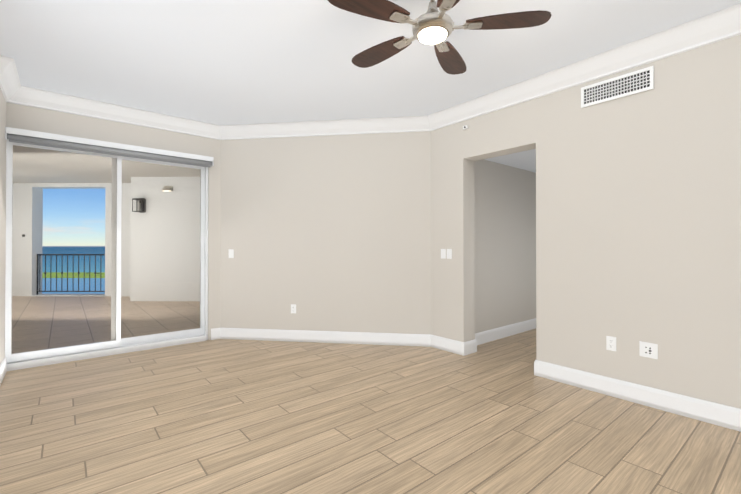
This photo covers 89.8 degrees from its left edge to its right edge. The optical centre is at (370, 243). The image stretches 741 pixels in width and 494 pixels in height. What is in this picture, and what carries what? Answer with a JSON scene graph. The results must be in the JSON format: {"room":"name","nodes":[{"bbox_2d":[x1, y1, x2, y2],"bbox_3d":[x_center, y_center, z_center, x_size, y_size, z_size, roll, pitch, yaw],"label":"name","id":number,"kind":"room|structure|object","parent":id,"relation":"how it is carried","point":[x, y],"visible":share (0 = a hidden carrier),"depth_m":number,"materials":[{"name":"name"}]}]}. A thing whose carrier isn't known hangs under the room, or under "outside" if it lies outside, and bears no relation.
{"room":"empty living room","nodes":[
{"label":"empty living room","id":0,"kind":"room"},
{"bbox_2d":[0,88,5,363],"bbox_3d":[-5.020,-0.159,2.317,3.890,2.880,0.900,0,-1,-40],"label":"wall","id":1,"kind":"structure","parent":0,"point":[2,212],"depth_m":3.58,"materials":[{"name":"paint"}]},
{"bbox_2d":[0,357,6,384],"bbox_3d":[-4.944,1.205,2.228,3.907,0.150,0.716,0,-1,-40],"label":"baseboard","id":2,"kind":"structure","parent":1,"relation":"attached to","point":[3,367],"depth_m":3.54,"materials":[{"name":"white wood"}]},
{"bbox_2d":[12,177,199,300],"bbox_3d":[-7.160,-0.056,9.519,9.548,2.980,8.565,0,-1,-40],"label":"wall","id":3,"kind":"structure","parent":0,"point":[147,257],"depth_m":8.67,"materials":[{"name":"paint"}]},
{"bbox_2d":[132,198,145,212],"bbox_3d":[-5.324,-0.883,8.558,0.274,0.340,0.268,0,-1,-40],"label":"lantern sconce","id":4,"kind":"object","parent":3,"relation":"attached to","point":[142,204],"depth_m":8.57,"materials":[{"name":"black metal"}]},
{"bbox_2d":[161,186,172,190],"bbox_3d":[-4.708,-1.277,8.603,0.236,0.132,0.229,0,-1,-40],"label":"light","id":5,"kind":"object","parent":3,"relation":"attached to","point":[166,187],"depth_m":8.59,"materials":[{"name":"silver metal"}]},
{"bbox_2d":[13,145,199,182],"bbox_3d":[-6.283,-1.611,8.825,9.353,0.120,11.072,0,-1,-40],"label":"ceiling","id":6,"kind":"structure","parent":0,"point":[49,170],"depth_m":7.86,"materials":[{"name":"beige paint"}]},
{"bbox_2d":[6,102,208,155],"bbox_3d":[-2.988,-1.353,4.456,1.955,0.460,0.200,0,-1,-40],"label":"wall","id":7,"kind":"structure","parent":0,"point":[40,120],"depth_m":4.25,"materials":[{"name":"paint"}]},
{"bbox_2d":[5,139,207,370],"bbox_3d":[-2.979,0.086,4.434,1.955,2.420,0.170,0,-1,-40],"label":"door","id":8,"kind":"structure","parent":7,"relation":"in","point":[116,344],"depth_m":4.38,"materials":[{"name":"white"}]},
{"bbox_2d":[5,127,213,166],"bbox_3d":[-2.880,-1.086,4.347,1.983,0.127,0.098,0,-1,-40],"label":"roller blind","id":9,"kind":"object","parent":7,"relation":"attached to","point":[23,136],"visible":0.96,"depth_m":4.19,"materials":[{"name":"white"}]},
{"bbox_2d":[208,138,220,339],"bbox_3d":[-2.175,-0.139,5.118,0.155,2.880,0.200,0,-1,-40],"label":"pier","id":10,"kind":"object","parent":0,"point":[214,225],"visible":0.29,"depth_m":5.04,"materials":[{"name":"paint"}]},
{"bbox_2d":[220,131,430,333],"bbox_3d":[-0.621,-0.139,5.039,2.140,2.880,2.300,0,-1,-40],"label":"wall","id":11,"kind":"structure","parent":0,"point":[328,233],"depth_m":4.88,"materials":[{"name":"paint"}]},
{"bbox_2d":[229,249,233,257],"bbox_3d":[-1.898,0.141,5.064,0.052,0.118,0.056,0,-1,-40],"label":"switch","id":12,"kind":"object","parent":11,"relation":"attached to","point":[231,253],"visible":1,"depth_m":5.06,"materials":[{"name":"white plastic"}]},
{"bbox_2d":[291,304,295,312],"bbox_3d":[-1.022,0.870,4.935,0.052,0.118,0.056,0,-1,-40],"label":"outlet","id":13,"kind":"object","parent":11,"relation":"attached to","point":[293,308],"visible":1,"depth_m":4.93,"materials":[{"name":"white plastic"}]},
{"bbox_2d":[217,328,465,355],"bbox_3d":[-0.495,1.223,4.675,1.955,0.150,2.607,0,-1,-40],"label":"baseboard","id":14,"kind":"structure","parent":11,"relation":"attached to","point":[446,344],"depth_m":4.82,"materials":[{"name":"white wood"}]},
{"bbox_2d":[0,3,740,139],"bbox_3d":[-0.770,-1.531,0.343,7.920,0.165,8.970,0,-1,-40],"label":"crown molding","id":15,"kind":"structure","parent":11,"relation":"attached to","point":[717,26],"depth_m":3.89,"materials":[{"name":"white"}]},
{"bbox_2d":[0,329,740,493],"bbox_3d":[0.941,1.307,1.767,12.400,0.060,9.020,0,-1,-40],"label":"floor","id":16,"kind":"structure","parent":0,"point":[236,416],"depth_m":2.58,"materials":[{"name":"brown wood"}]},
{"bbox_2d":[0,0,740,124],"bbox_3d":[-0.749,-1.672,0.491,8.140,0.120,9.170,0,-1,-40],"label":"ceiling","id":17,"kind":"structure","parent":0,"point":[226,62],"depth_m":3.09,"materials":[{"name":"paint"}]},
{"bbox_2d":[328,0,550,74],"bbox_3d":[0.332,-1.403,2.226,1.263,0.394,1.246,0,-1,-40],"label":"ceiling fan","id":18,"kind":"object","parent":17,"relation":"hanging from","point":[434,26],"visible":1,"depth_m":2.15,"materials":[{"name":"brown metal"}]},
{"bbox_2d":[475,159,535,332],"bbox_3d":[2.719,-0.132,6.018,4.260,2.880,0.200,0,-1,-40],"label":"wall","id":19,"kind":"structure","parent":0,"point":[505,245],"depth_m":5.18,"materials":[{"name":"paint"}]},
{"bbox_2d":[466,318,535,349],"bbox_3d":[2.795,1.232,5.917,4.260,0.150,0.037,0,-1,-40],"label":"baseboard","id":20,"kind":"structure","parent":19,"relation":"attached to","point":[483,337],"depth_m":5.08,"materials":[{"name":"white wood"}]},
{"bbox_2d":[484,149,535,172],"bbox_3d":[3.148,-1.146,5.505,4.260,0.100,1.150,0,-1,-40],"label":"ceiling","id":21,"kind":"structure","parent":0,"point":[524,160],"depth_m":4.94,"materials":[{"name":"paint"}]},
{"bbox_2d":[431,35,740,408],"bbox_3d":[3.037,-0.161,2.113,0.220,2.880,6.870,0,-1,-40],"label":"wall","id":22,"kind":"structure","parent":0,"point":[638,217],"depth_m":3.05,"materials":[{"name":"paint"}]},
{"bbox_2d":[441,249,445,258],"bbox_3d":[0.886,0.127,4.536,0.012,0.118,0.072,0,-1,-40],"label":"light switch","id":23,"kind":"object","parent":22,"relation":"attached to","point":[443,253],"visible":1,"depth_m":4.53,"materials":[{"name":"white plastic"}]},
{"bbox_2d":[447,249,451,258],"bbox_3d":[0.943,0.127,4.467,0.012,0.118,0.072,0,-1,-40],"label":"light switch","id":24,"kind":"object","parent":22,"relation":"attached to","point":[449,253],"visible":1,"depth_m":4.46,"materials":[{"name":"white plastic"}]},
{"bbox_2d":[606,336,615,350],"bbox_3d":[2.034,0.847,3.142,0.009,0.118,0.072,0,-1,-40],"label":"electrical outlet","id":25,"kind":"object","parent":22,"relation":"attached to","point":[611,343],"visible":1,"depth_m":3.14,"materials":[{"name":"white plastic"}]},
{"bbox_2d":[581,66,653,107],"bbox_3d":[2.056,-1.303,3.127,0.014,0.180,0.530,0,-1,-40],"label":"air vent","id":26,"kind":"object","parent":22,"relation":"in","point":[634,82],"visible":1,"depth_m":3.10,"materials":[{"name":"white metal"}]},
{"bbox_2d":[534,360,740,431],"bbox_3d":[3.370,1.200,1.513,0.017,0.150,5.537,0,-1,-40],"label":"baseboard","id":27,"kind":"structure","parent":22,"relation":"attached to","point":[725,416],"depth_m":2.92,"materials":[{"name":"white wood"}]},
{"bbox_2d":[639,341,657,358],"bbox_3d":[2.199,0.846,2.942,0.009,0.118,0.118,0,-1,-40],"label":"outlet","id":28,"kind":"object","parent":22,"relation":"attached to","point":[648,350],"visible":1,"depth_m":2.94,"materials":[{"name":"white plastic"}]},
{"label":"outside","id":29,"kind":"structure","parent":0,"visible":0},
{"bbox_2d":[42,246,104,293],"bbox_3d":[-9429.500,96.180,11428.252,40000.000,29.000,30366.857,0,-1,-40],"label":"seascape","id":30,"kind":"structure","parent":29,"point":[70,262],"depth_m":415.82,"materials":[{"name":"liquid"}]},
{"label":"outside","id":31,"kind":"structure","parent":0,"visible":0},
{"bbox_2d":[12,296,199,353],"bbox_3d":[-6.283,1.398,8.803,9.353,0.100,11.072,0,-1,-40],"label":"floor","id":32,"kind":"structure","parent":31,"point":[102,332],"depth_m":6.50,"materials":[{"name":"tile"}]},
{"bbox_2d":[36,254,104,294],"bbox_3d":[-7.720,0.807,9.654,1.471,1.055,1.264,0,-1,-40],"label":"balcony railing","id":33,"kind":"object","parent":32,"relation":"on","point":[45,272],"depth_m":9.65,"materials":[{"name":"black metal"}]}
]}

